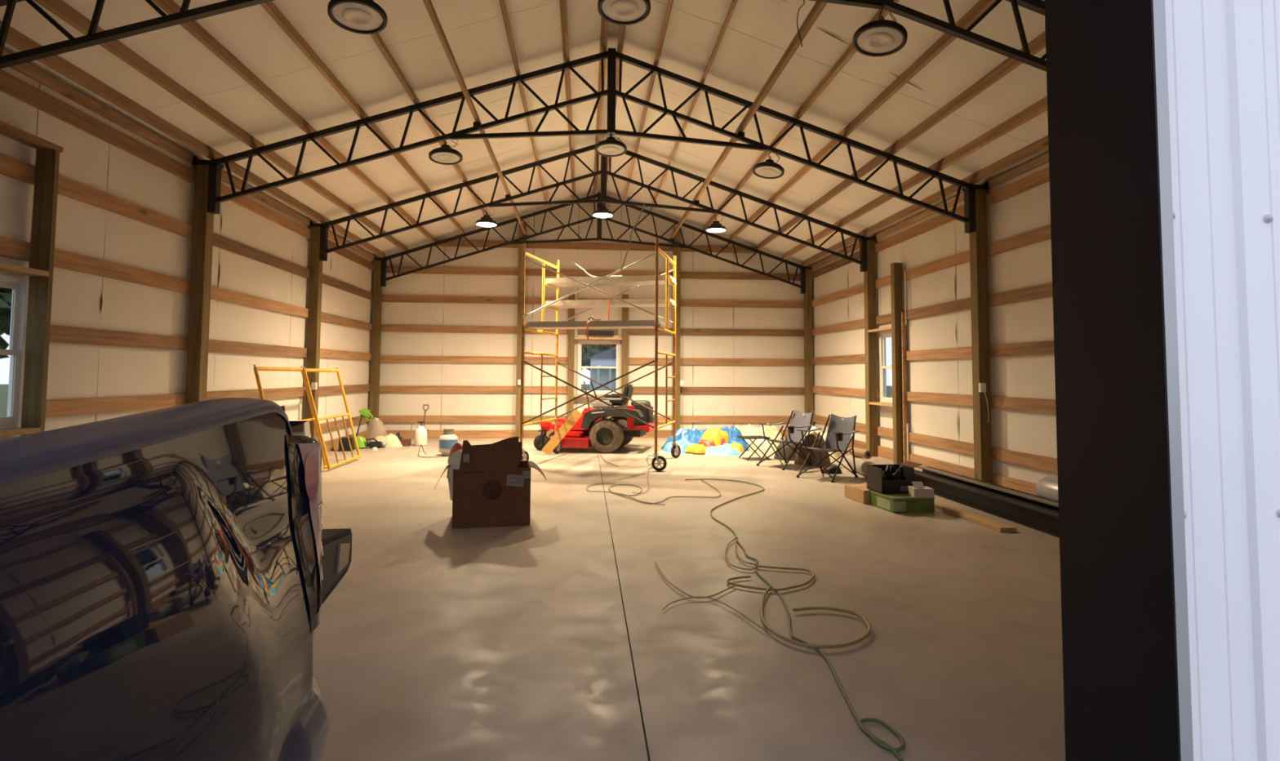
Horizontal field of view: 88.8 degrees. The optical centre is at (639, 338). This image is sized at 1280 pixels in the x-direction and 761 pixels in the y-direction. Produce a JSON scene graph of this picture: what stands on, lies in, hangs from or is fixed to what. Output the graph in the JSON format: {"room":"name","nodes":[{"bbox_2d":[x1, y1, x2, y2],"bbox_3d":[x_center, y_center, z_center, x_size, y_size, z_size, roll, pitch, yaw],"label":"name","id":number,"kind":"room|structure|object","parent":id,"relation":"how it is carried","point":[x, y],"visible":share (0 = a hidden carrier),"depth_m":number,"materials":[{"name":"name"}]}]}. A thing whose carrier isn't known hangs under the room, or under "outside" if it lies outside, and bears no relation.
{"room":"farm building","nodes":[
{"label":"farm building","id":0,"kind":"room"},
{"bbox_2d":[0,66,382,452],"bbox_3d":[-4.871,-0.119,7.170,0.237,3.820,12.640,1,-3,-5],"label":"wall","id":1,"kind":"structure","parent":0,"point":[142,298],"depth_m":6.53,"materials":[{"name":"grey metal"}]},
{"bbox_2d":[0,274,29,429],"bbox_3d":[-4.745,0.084,4.587,0.085,1.140,0.940,1,-3,-5],"label":"window","id":2,"kind":"structure","parent":1,"relation":"in","point":[14,291],"depth_m":4.96,"materials":[{"name":"white glass"}]},
{"bbox_2d":[311,382,317,389],"bbox_3d":[-5.004,0.725,10.042,0.070,0.110,0.050,1,-3,-5],"label":"outlet box","id":3,"kind":"object","parent":1,"relation":"attached to","point":[313,386],"visible":1,"depth_m":10.02,"materials":[{"name":"white plastic"}]},
{"bbox_2d":[0,0,1048,269],"bbox_3d":[-0.338,-2.717,7.678,9.440,1.718,12.850,1,-3,-5],"label":"ceiling","id":4,"kind":"structure","parent":0,"point":[213,87],"depth_m":7.15,"materials":[{"name":"grey metal"}]},
{"bbox_2d":[0,0,1046,71],"bbox_3d":[-0.080,-2.526,4.597,9.100,2.050,0.130,1,-3,-5],"label":"roof truss","id":5,"kind":"object","parent":4,"relation":"attached to","point":[92,38],"visible":0.41,"depth_m":4.32,"materials":[{"name":"black metal"}]},
{"bbox_2d":[327,0,386,34],"bbox_3d":[-1.905,-2.304,4.423,0.371,0.312,0.371,-2,-4,40],"label":"lamp","id":6,"kind":"object","parent":5,"relation":"hanging from","point":[358,16],"visible":1,"depth_m":4.39,"materials":[{"name":"black plastic"}]},
{"bbox_2d":[597,0,650,25],"bbox_3d":[-0.110,-2.445,4.583,0.369,0.311,0.370,1,-3,-5],"label":"lamp","id":7,"kind":"object","parent":5,"relation":"hanging from","point":[622,12],"visible":1,"depth_m":4.59,"materials":[{"name":"black plastic"}]},
{"bbox_2d":[853,8,907,56],"bbox_3d":[1.733,-2.277,4.731,0.368,0.323,0.370,1,-3,-16],"label":"lamp","id":8,"kind":"object","parent":5,"relation":"hanging from","point":[882,37],"visible":1,"depth_m":4.69,"materials":[{"name":"black plastic"}]},
{"bbox_2d":[195,48,986,233],"bbox_3d":[-0.338,-2.365,7.630,9.100,2.050,0.130,1,-3,-5],"label":"roof truss","id":9,"kind":"object","parent":4,"relation":"attached to","point":[214,198],"visible":0.98,"depth_m":7.61,"materials":[{"name":"black metal"}]},
{"bbox_2d":[428,139,462,164],"bbox_3d":[-2.212,-2.193,7.456,0.371,0.312,0.371,-2,-4,40],"label":"lamp","id":10,"kind":"object","parent":9,"relation":"hanging from","point":[444,154],"visible":1,"depth_m":7.41,"materials":[{"name":"black metal"}]},
{"bbox_2d":[595,128,626,156],"bbox_3d":[-0.338,-2.334,7.623,0.369,0.311,0.370,1,-3,-5],"label":"lamp","id":11,"kind":"object","parent":9,"relation":"hanging from","point":[610,147],"visible":0.98,"depth_m":7.57,"materials":[{"name":"black plastic"}]},
{"bbox_2d":[752,151,784,178],"bbox_3d":[1.525,-2.106,7.769,0.368,0.323,0.370,1,-3,-16],"label":"lamp","id":12,"kind":"object","parent":9,"relation":"hanging from","point":[768,169],"visible":1,"depth_m":7.72,"materials":[{"name":"black plastic"}]},
{"bbox_2d":[311,140,875,271],"bbox_3d":[-0.596,-2.204,10.663,9.100,2.050,0.130,1,-3,-5],"label":"roof truss","id":13,"kind":"object","parent":4,"relation":"attached to","point":[325,226],"visible":0.97,"depth_m":10.64,"materials":[{"name":"black metal"}]},
{"bbox_2d":[475,207,497,226],"bbox_3d":[-2.461,-1.980,10.489,0.343,0.322,0.343,1,-3,-5],"label":"lamp","id":14,"kind":"object","parent":13,"relation":"hanging from","point":[485,221],"visible":1,"depth_m":10.40,"materials":[{"name":"black plastic"}]},
{"bbox_2d":[591,201,613,217],"bbox_3d":[-0.606,-2.159,10.656,0.343,0.322,0.343,1,-3,-5],"label":"lamp","id":15,"kind":"object","parent":13,"relation":"hanging from","point":[601,212],"visible":1,"depth_m":10.57,"materials":[{"name":"black plastic"}]},
{"bbox_2d":[705,213,726,232],"bbox_3d":[1.256,-1.940,10.803,0.343,0.322,0.343,1,-3,-5],"label":"lamp","id":16,"kind":"object","parent":13,"relation":"hanging from","point":[715,227],"visible":1,"depth_m":10.72,"materials":[{"name":"black plastic"}]},
{"bbox_2d":[373,191,812,293],"bbox_3d":[-0.854,-2.043,13.696,9.100,2.050,0.130,1,-3,-5],"label":"roof truss","id":17,"kind":"object","parent":4,"relation":"attached to","point":[383,265],"visible":0.88,"depth_m":13.68,"materials":[{"name":"black metal"}]},
{"bbox_2d":[796,0,804,47],"bbox_3d":[1.269,-2.646,5.203,0.059,0.673,0.096,-1,-4,31],"label":"wire","id":18,"kind":"object","parent":4,"relation":"hanging from","point":[803,0],"visible":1,"depth_m":5.18,"materials":[{"name":"black plastic"}]},
{"bbox_2d":[375,189,809,438],"bbox_3d":[-0.874,-0.509,13.741,9.300,5.351,0.260,1,-3,-5],"label":"wall","id":19,"kind":"structure","parent":0,"point":[451,340],"depth_m":13.77,"materials":[{"name":"grey metal"}]},
{"bbox_2d":[577,339,620,394],"bbox_3d":[-0.868,0.599,13.761,0.900,1.140,0.085,1,-3,-5],"label":"window","id":20,"kind":"structure","parent":19,"relation":"in","point":[599,361],"depth_m":13.75,"materials":[{"name":"white glass"}]},
{"bbox_2d":[662,437,695,453],"bbox_3d":[0.717,1.833,11.362,0.625,0.238,0.631,1,-3,-5],"label":"toy","id":21,"kind":"object","parent":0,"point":[686,445],"depth_m":11.27,"materials":[{"name":"plastic"}]},
{"bbox_2d":[313,437,1065,760],"bbox_3d":[-0.365,1.795,7.426,9.440,0.120,12.670,1,-3,-5],"label":"floor","id":22,"kind":"structure","parent":0,"point":[553,637],"depth_m":3.54,"materials":[{"name":"concrete"}]},
{"bbox_2d":[253,364,327,469],"bbox_3d":[-4.385,1.034,8.276,0.404,1.401,1.322,1,-3,-5],"label":"scaffold section","id":23,"kind":"object","parent":22,"relation":"on","point":[255,368],"visible":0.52,"depth_m":8.61,"materials":[{"name":"yellow paint"}]},
{"bbox_2d":[302,366,361,469],"bbox_3d":[-4.419,1.102,9.435,0.415,1.390,1.242,1,-3,-5],"label":"scaffold section","id":24,"kind":"object","parent":22,"relation":"on","point":[305,371],"visible":1,"depth_m":9.31,"materials":[{"name":"yellow paint"}]},
{"bbox_2d":[338,436,354,451],"bbox_3d":[-5.019,1.796,11.166,0.240,0.220,0.220,1,-3,-16],"label":"bin","id":25,"kind":"object","parent":22,"relation":"on","point":[344,439],"visible":0.71,"depth_m":11.07,"materials":[{"name":"black plastic"}]},
{"bbox_2d":[354,408,373,447],"bbox_3d":[-4.959,1.575,11.633,0.310,0.672,0.444,1,-3,-5],"label":"string trimmer","id":26,"kind":"object","parent":22,"relation":"on","point":[362,442],"visible":0.88,"depth_m":11.66,"materials":[{"name":"green plastic"}]},
{"bbox_2d":[365,417,386,443],"bbox_3d":[-4.942,1.717,12.272,0.432,0.497,0.332,1,-3,-5],"label":"clear bag","id":27,"kind":"object","parent":22,"relation":"on","point":[375,427],"visible":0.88,"depth_m":12.19,"materials":[{"name":"beige plastic"}]},
{"bbox_2d":[365,437,386,448],"bbox_3d":[-4.662,1.831,11.556,0.341,0.174,0.110,2,-4,-33],"label":"power tool","id":28,"kind":"object","parent":22,"relation":"on","point":[371,444],"visible":0.98,"depth_m":11.51,"materials":[{"name":"black plastic"}]},
{"bbox_2d":[372,433,402,447],"bbox_3d":[-4.589,1.828,11.825,0.588,0.232,0.364,1,-3,-5],"label":"crumpled bag","id":29,"kind":"object","parent":22,"relation":"on","point":[392,440],"visible":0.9,"depth_m":11.73,"materials":[{"name":"beige paper"}]},
{"bbox_2d":[395,431,403,441],"bbox_3d":[-4.505,1.842,12.221,0.110,0.223,0.342,1,-3,-6],"label":"power tool","id":30,"kind":"object","parent":22,"relation":"on","point":[399,437],"visible":0.5,"depth_m":12.15,"materials":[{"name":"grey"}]},
{"bbox_2d":[400,438,410,446],"bbox_3d":[-4.281,1.893,11.947,0.160,0.120,0.160,1,-3,-11],"label":"box","id":31,"kind":"object","parent":22,"relation":"on","point":[405,442],"visible":0.9,"depth_m":11.87,"materials":[{"name":"brown cardboard"}]},
{"bbox_2d":[410,421,426,446],"bbox_3d":[-4.032,1.734,11.962,0.268,0.442,0.216,3,-4,-39],"label":"sprayer","id":32,"kind":"object","parent":22,"relation":"on","point":[420,433],"visible":0.94,"depth_m":11.90,"materials":[{"name":"white plastic"}]},
{"bbox_2d":[422,404,428,437],"bbox_3d":[-4.071,1.610,12.342,0.180,0.729,0.220,1,-3,-5],"label":"spade","id":33,"kind":"object","parent":22,"relation":"on","point":[424,404],"visible":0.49,"depth_m":12.38,"materials":[{"name":"brown wood"}]},
{"bbox_2d":[417,444,448,457],"bbox_3d":[-3.329,1.794,10.432,0.630,0.163,0.326,-1,-3,23],"label":"gas hose","id":34,"kind":"object","parent":22,"relation":"on","point":[420,445],"visible":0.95,"depth_m":10.40,"materials":[{"name":"black plastic"}]},
{"bbox_2d":[438,427,457,455],"bbox_3d":[-3.114,1.671,10.630,0.302,0.437,0.304,1,-3,-16],"label":"propane tank","id":35,"kind":"object","parent":22,"relation":"on","point":[446,442],"visible":0.84,"depth_m":10.52,"materials":[{"name":"white metal"}]},
{"bbox_2d":[434,436,546,528],"bbox_3d":[-1.369,1.267,6.045,0.965,0.775,0.720,1,-3,-12],"label":"cardboard box","id":36,"kind":"object","parent":22,"relation":"on","point":[491,483],"visible":0.95,"depth_m":5.71,"materials":[{"name":"brown cardboard"}]},
{"bbox_2d":[446,442,462,500],"bbox_3d":[-1.620,1.174,5.819,0.191,0.493,0.304,1,-3,-12],"label":"plastic bag","id":37,"kind":"object","parent":36,"relation":"in","point":[455,455],"visible":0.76,"depth_m":5.72,"materials":[{"name":"beige plastic"}]},
{"bbox_2d":[508,475,522,484],"bbox_3d":[-1.095,1.242,5.743,0.122,0.072,0.001,1,-3,-12],"label":"print","id":38,"kind":"object","parent":36,"relation":"attached to","point":[520,477],"depth_m":5.74},
{"bbox_2d":[542,408,582,454],"bbox_3d":[-1.289,1.547,10.848,0.669,0.767,0.056,1,-3,-6],"label":"board","id":39,"kind":"object","parent":22,"relation":"on","point":[575,415],"visible":0.86,"depth_m":10.83,"materials":[{"name":"orange wood"}]},
{"bbox_2d":[533,381,658,453],"bbox_3d":[-0.754,1.352,11.593,2.060,1.206,1.330,0,-3,11],"label":"riding mower","id":40,"kind":"object","parent":22,"relation":"on","point":[593,428],"visible":0.77,"depth_m":11.08,"materials":[{"name":"metal"}]},
{"bbox_2d":[520,237,680,471],"bbox_3d":[-0.521,0.248,10.063,2.191,3.250,1.642,0,-3,13],"label":"scaffold tower","id":41,"kind":"object","parent":22,"relation":"on","point":[590,282],"visible":0.89,"depth_m":10.05,"materials":[{"name":"metal"}]},
{"bbox_2d":[587,315,601,320],"bbox_3d":[-0.593,-0.282,9.587,0.351,0.106,0.070,0,-3,13],"label":"tool","id":42,"kind":"object","parent":41,"relation":"on","point":[592,317],"visible":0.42,"depth_m":9.58,"materials":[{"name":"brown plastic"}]},
{"bbox_2d":[575,263,622,276],"bbox_3d":[-0.599,-1.105,10.473,0.939,0.258,0.194,0,-3,7],"label":"extension cord","id":43,"kind":"object","parent":41,"relation":"on","point":[575,264],"visible":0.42,"depth_m":10.58,"materials":[{"name":"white plastic"}]},
{"bbox_2d":[586,298,611,339],"bbox_3d":[-0.536,-0.305,9.924,0.306,0.703,1.207,-2,-4,34],"label":"extension cord","id":44,"kind":"object","parent":41,"relation":"hanging from","point":[609,299],"visible":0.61,"depth_m":10.22,"materials":[{"name":"orange plastic"}]},
{"bbox_2d":[620,204,644,270],"bbox_3d":[-0.101,-1.445,9.257,0.336,0.956,0.052,1,-3,-7],"label":"extension cord","id":45,"kind":"object","parent":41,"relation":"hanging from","point":[643,204],"visible":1,"depth_m":9.24,"materials":[{"name":"green plastic"}]},
{"bbox_2d":[586,483,665,505],"bbox_3d":[-0.246,1.715,7.221,0.466,0.008,1.450,2,-3,-24],"label":"air line","id":46,"kind":"object","parent":22,"relation":"on","point":[597,483],"visible":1,"depth_m":7.37,"materials":[{"name":"brown"}]},
{"bbox_2d":[632,471,648,493],"bbox_3d":[0.086,1.763,8.091,0.162,0.007,1.690,0,-3,7],"label":"cable","id":47,"kind":"object","parent":22,"relation":"on","point":[648,471],"visible":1,"depth_m":7.54,"materials":[{"name":"brown plastic"}]},
{"bbox_2d":[608,479,720,503],"bbox_3d":[0.356,1.730,7.439,1.371,0.010,1.192,2,-3,-21],"label":"extension cord","id":48,"kind":"object","parent":22,"relation":"on","point":[620,495],"visible":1,"depth_m":7.10,"materials":[{"name":"brown plastic"}]},
{"bbox_2d":[654,560,736,598],"bbox_3d":[0.235,1.549,4.219,0.735,0.008,0.386,-3,-4,44],"label":"air hose","id":49,"kind":"object","parent":22,"relation":"on","point":[665,578],"visible":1,"depth_m":4.00,"materials":[{"name":"beige"}]},
{"bbox_2d":[660,425,749,455],"bbox_3d":[1.137,1.759,11.596,1.557,0.416,1.426,0,-3,14],"label":"inflatable pool","id":50,"kind":"object","parent":22,"relation":"on","point":[725,441],"visible":0.99,"depth_m":11.36,"materials":[{"name":"blue plastic"}]},
{"bbox_2d":[662,595,767,631],"bbox_3d":[0.466,1.521,3.657,0.622,0.006,0.313,-1,-4,31],"label":"cable","id":51,"kind":"object","parent":22,"relation":"on","point":[700,596],"visible":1,"depth_m":3.73,"materials":[{"name":"brown plastic"}]},
{"bbox_2d":[724,536,757,569],"bbox_3d":[0.709,1.588,4.870,0.201,0.010,0.878,0,-3,-2],"label":"air hose","id":52,"kind":"object","parent":22,"relation":"on","point":[740,557],"visible":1,"depth_m":4.63,"materials":[{"name":"beige"}]},
{"bbox_2d":[737,435,770,460],"bbox_3d":[1.812,1.736,10.414,0.420,0.354,0.340,1,-3,-16],"label":"table","id":53,"kind":"object","parent":22,"relation":"on","point":[757,437],"visible":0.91,"depth_m":10.34,"materials":[{"name":"black plastic"}]},
{"bbox_2d":[734,422,785,448],"bbox_3d":[2.140,1.816,12.455,1.219,0.407,1.411,1,-3,-5],"label":"plastic sheeting","id":54,"kind":"object","parent":22,"relation":"on","point":[771,432],"visible":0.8,"depth_m":12.02,"materials":[{"name":"beige plastic"}]},
{"bbox_2d":[726,564,814,591],"bbox_3d":[0.878,1.556,4.261,0.429,0.014,0.593,-2,-4,39],"label":"air hose","id":55,"kind":"object","parent":22,"relation":"on","point":[758,566],"visible":0.99,"depth_m":4.19,"materials":[{"name":"beige"}]},
{"bbox_2d":[756,409,814,470],"bbox_3d":[2.196,1.466,9.636,0.798,0.805,0.625,3,-4,-35],"label":"folding chair","id":56,"kind":"object","parent":22,"relation":"on","point":[800,420],"visible":0.94,"depth_m":9.72,"materials":[{"name":"grey fabric"}]},
{"bbox_2d":[773,440,799,460],"bbox_3d":[2.430,1.736,10.457,0.521,0.357,0.585,-2,-4,38],"label":"bag","id":57,"kind":"object","parent":22,"relation":"on","point":[788,451],"visible":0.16,"depth_m":10.27,"materials":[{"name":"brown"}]},
{"bbox_2d":[684,478,905,760],"bbox_3d":[1.121,1.620,5.292,0.867,0.013,6.053,0,-3,-2],"label":"air hose","id":58,"kind":"object","parent":22,"relation":"on","point":[882,744],"visible":0.98,"depth_m":2.75,"materials":[{"name":"green plastic"}]},
{"bbox_2d":[794,431,831,466],"bbox_3d":[2.607,1.638,9.846,0.505,0.489,0.496,2,-4,-31],"label":"duffel bag","id":59,"kind":"object","parent":22,"relation":"on","point":[798,460],"visible":0.71,"depth_m":9.71,"materials":[{"name":"brown"}]},
{"bbox_2d":[760,586,871,648],"bbox_3d":[0.928,1.519,3.621,0.571,0.017,0.900,1,-3,-5],"label":"air hose","id":60,"kind":"object","parent":22,"relation":"on","point":[864,637],"visible":1,"depth_m":3.39,"materials":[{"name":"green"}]},
{"bbox_2d":[805,426,848,457],"bbox_3d":[3.078,1.753,11.374,1.224,0.428,1.128,-3,-4,45],"label":"plastic sheeting","id":61,"kind":"object","parent":22,"relation":"on","point":[837,454],"visible":0.23,"depth_m":10.93,"materials":[{"name":"beige plastic"}]},
{"bbox_2d":[795,413,858,482],"bbox_3d":[2.518,1.414,8.621,0.798,0.805,0.625,3,-4,-43],"label":"folding chair","id":62,"kind":"object","parent":22,"relation":"on","point":[840,428],"visible":1,"depth_m":8.72,"materials":[{"name":"grey fabric"}]},
{"bbox_2d":[823,465,842,474],"bbox_3d":[2.635,1.784,8.960,0.258,0.102,0.218,1,-3,-5],"label":"bag","id":63,"kind":"object","parent":22,"relation":"on","point":[831,469],"visible":0.83,"depth_m":8.88,"materials":[{"name":"black fabric"}]},
{"bbox_2d":[844,483,871,503],"bbox_3d":[2.464,1.663,7.036,0.360,0.137,0.400,1,-3,-12],"label":"box","id":64,"kind":"object","parent":22,"relation":"on","point":[860,493],"visible":0.49,"depth_m":6.96,"materials":[{"name":"cardboard"}]},
{"bbox_2d":[847,455,875,476],"bbox_3d":[3.017,1.722,8.703,0.200,0.200,1.200,0,-3,3],"label":"roll","id":65,"kind":"object","parent":22,"relation":"on","point":[861,464],"visible":0.49,"depth_m":8.76,"materials":[{"name":"beige plastic"}]},
{"bbox_2d":[848,447,871,458],"bbox_3d":[3.047,1.577,9.041,0.120,0.120,0.414,1,-3,-12],"label":"rolled mat","id":66,"kind":"object","parent":65,"relation":"on","point":[859,452],"visible":0.85,"depth_m":8.92,"materials":[{"name":"beige fabric"}]},
{"bbox_2d":[870,490,934,513],"bbox_3d":[2.644,1.637,6.601,0.448,0.145,0.428,1,-3,-11],"label":"box","id":67,"kind":"object","parent":22,"relation":"on","point":[897,503],"visible":0.81,"depth_m":6.41,"materials":[{"name":"cardboard"}]},
{"bbox_2d":[866,461,921,493],"bbox_3d":[2.637,1.428,6.768,0.460,0.286,0.304,1,-3,-9],"label":"crate","id":68,"kind":"object","parent":67,"relation":"on","point":[875,482],"visible":0.91,"depth_m":6.69,"materials":[{"name":"black plastic"}]},
{"bbox_2d":[884,465,888,480],"bbox_3d":[2.522,1.426,6.700,0.040,0.264,0.048,-3,-4,44],"label":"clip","id":69,"kind":"object","parent":68,"relation":"in","point":[885,471],"visible":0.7,"depth_m":6.70,"materials":[{"name":"black plastic"}]},
{"bbox_2d":[887,472,896,480],"bbox_3d":[2.606,1.446,6.777,0.104,0.106,0.094,1,-3,-9],"label":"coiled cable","id":70,"kind":"object","parent":68,"relation":"in","point":[888,474],"visible":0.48,"depth_m":6.76,"materials":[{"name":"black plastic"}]},
{"bbox_2d":[889,465,903,476],"bbox_3d":[2.656,1.372,6.767,0.138,0.105,0.125,1,-3,-9],"label":"coiled cable","id":71,"kind":"object","parent":68,"relation":"in","point":[892,466],"visible":0.93,"depth_m":6.75,"materials":[{"name":"black plastic"}]},
{"bbox_2d":[897,465,902,479],"bbox_3d":[2.670,1.434,6.733,0.040,0.254,0.048,-3,-4,44],"label":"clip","id":72,"kind":"object","parent":68,"relation":"in","point":[899,472],"visible":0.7,"depth_m":6.73,"materials":[{"name":"black plastic"}]},
{"bbox_2d":[907,481,933,497],"bbox_3d":[2.775,1.486,6.462,0.190,0.142,0.170,0,-3,2],"label":"box","id":73,"kind":"object","parent":67,"relation":"on","point":[917,490],"visible":1,"depth_m":6.38,"materials":[{"name":"beige cardboard"}]},
{"bbox_2d":[933,502,1016,532],"bbox_3d":[3.098,1.670,6.165,0.150,0.038,1.120,1,-3,-7],"label":"plank","id":74,"kind":"object","parent":22,"relation":"on","point":[997,526],"visible":0.84,"depth_m":6.01,"materials":[{"name":"brown wood"}]},
{"bbox_2d":[914,470,1059,537],"bbox_3d":[3.455,1.635,6.710,0.170,0.170,2.780,1,-3,-5],"label":"steel beam","id":75,"kind":"structure","parent":22,"relation":"on","point":[1046,520],"depth_m":6.36,"materials":[{"name":"black metal"}]},
{"bbox_2d":[916,466,1058,511],"bbox_3d":[3.676,1.621,6.709,0.170,0.200,3.000,1,-3,-5],"label":"steel beam","id":76,"kind":"structure","parent":22,"relation":"on","point":[1040,504],"depth_m":6.76,"materials":[{"name":"black metal"}]},
{"bbox_2d":[916,466,1058,506],"bbox_3d":[3.597,1.513,6.708,0.090,0.012,2.900,1,-3,-5],"label":"bar","id":77,"kind":"object","parent":76,"relation":"on","point":[1022,495],"visible":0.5,"depth_m":6.63,"materials":[{"name":"black metal"}]},
{"bbox_2d":[1035,475,1058,501],"bbox_3d":[3.998,1.469,5.714,0.350,0.402,1.150,1,-3,-5],"label":"wrapped bundle","id":78,"kind":"object","parent":22,"relation":"on","point":[1046,486],"visible":0.11,"depth_m":6.12,"materials":[{"name":"grey"}]},
{"bbox_2d":[688,443,745,455],"bbox_3d":[1.260,1.875,11.203,1.134,0.145,0.815,1,-3,-5],"label":"toy","id":79,"kind":"object","parent":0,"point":[717,449],"depth_m":11.00,"materials":[{"name":"plastic"}]},
{"bbox_2d":[804,162,1057,494],"bbox_3d":[4.159,-0.023,7.933,0.237,3.820,12.640,1,-3,-5],"label":"wall","id":80,"kind":"structure","parent":0,"point":[980,303],"depth_m":8.68,"materials":[{"name":"grey metal"}]},
{"bbox_2d":[880,331,892,403],"bbox_3d":[4.032,0.451,10.430,0.085,1.140,0.720,1,-3,-5],"label":"window","id":81,"kind":"structure","parent":80,"relation":"in","point":[886,357],"depth_m":10.63,"materials":[{"name":"white plastic"}]},
{"bbox_2d":[904,271,908,461],"bbox_3d":[3.998,0.427,9.805,0.024,2.880,0.024,1,-3,-5],"label":"conduit","id":82,"kind":"object","parent":80,"relation":"attached to","point":[904,272],"visible":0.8,"depth_m":9.83,"materials":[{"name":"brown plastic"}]},
{"bbox_2d":[978,382,988,422],"bbox_3d":[4.086,0.761,7.758,0.109,0.475,0.050,1,-3,-5],"label":"outlet box","id":83,"kind":"object","parent":80,"relation":"attached to","point":[982,386],"visible":1,"depth_m":7.75,"materials":[{"name":"white plastic"}]},
{"bbox_2d":[1044,0,1279,760],"bbox_3d":[0.175,-1.198,1.411,9.440,5.320,0.297,1,-3,-5],"label":"wall","id":84,"kind":"structure","parent":0,"point":[1163,116],"depth_m":1.32,"materials":[{"name":"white metal"}]},
{"label":"outside","id":85,"kind":"structure","parent":0,"visible":0},
{"bbox_3d":[1.910,0.925,-19.399,60.000,1.176,41.170,1,-3,-5],"label":"apron","id":86,"kind":"object","parent":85,"visible":0},
{"bbox_2d":[0,397,351,760],"bbox_3d":[-1.388,0.538,-1.250,2.056,2.062,6.373,1,-3,-7],"label":"pickup truck","id":87,"kind":"object","parent":86,"relation":"on","point":[166,575],"visible":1,"depth_m":0.92,"materials":[{"name":"black paint"}]},
{"bbox_2d":[285,435,323,633],"bbox_3d":[-0.815,0.425,1.498,0.205,0.429,0.226,1,-3,-5],"label":"tail lamp","id":88,"kind":"object","parent":87,"relation":"attached to","point":[304,497],"depth_m":1.44,"materials":[{"name":"red"}]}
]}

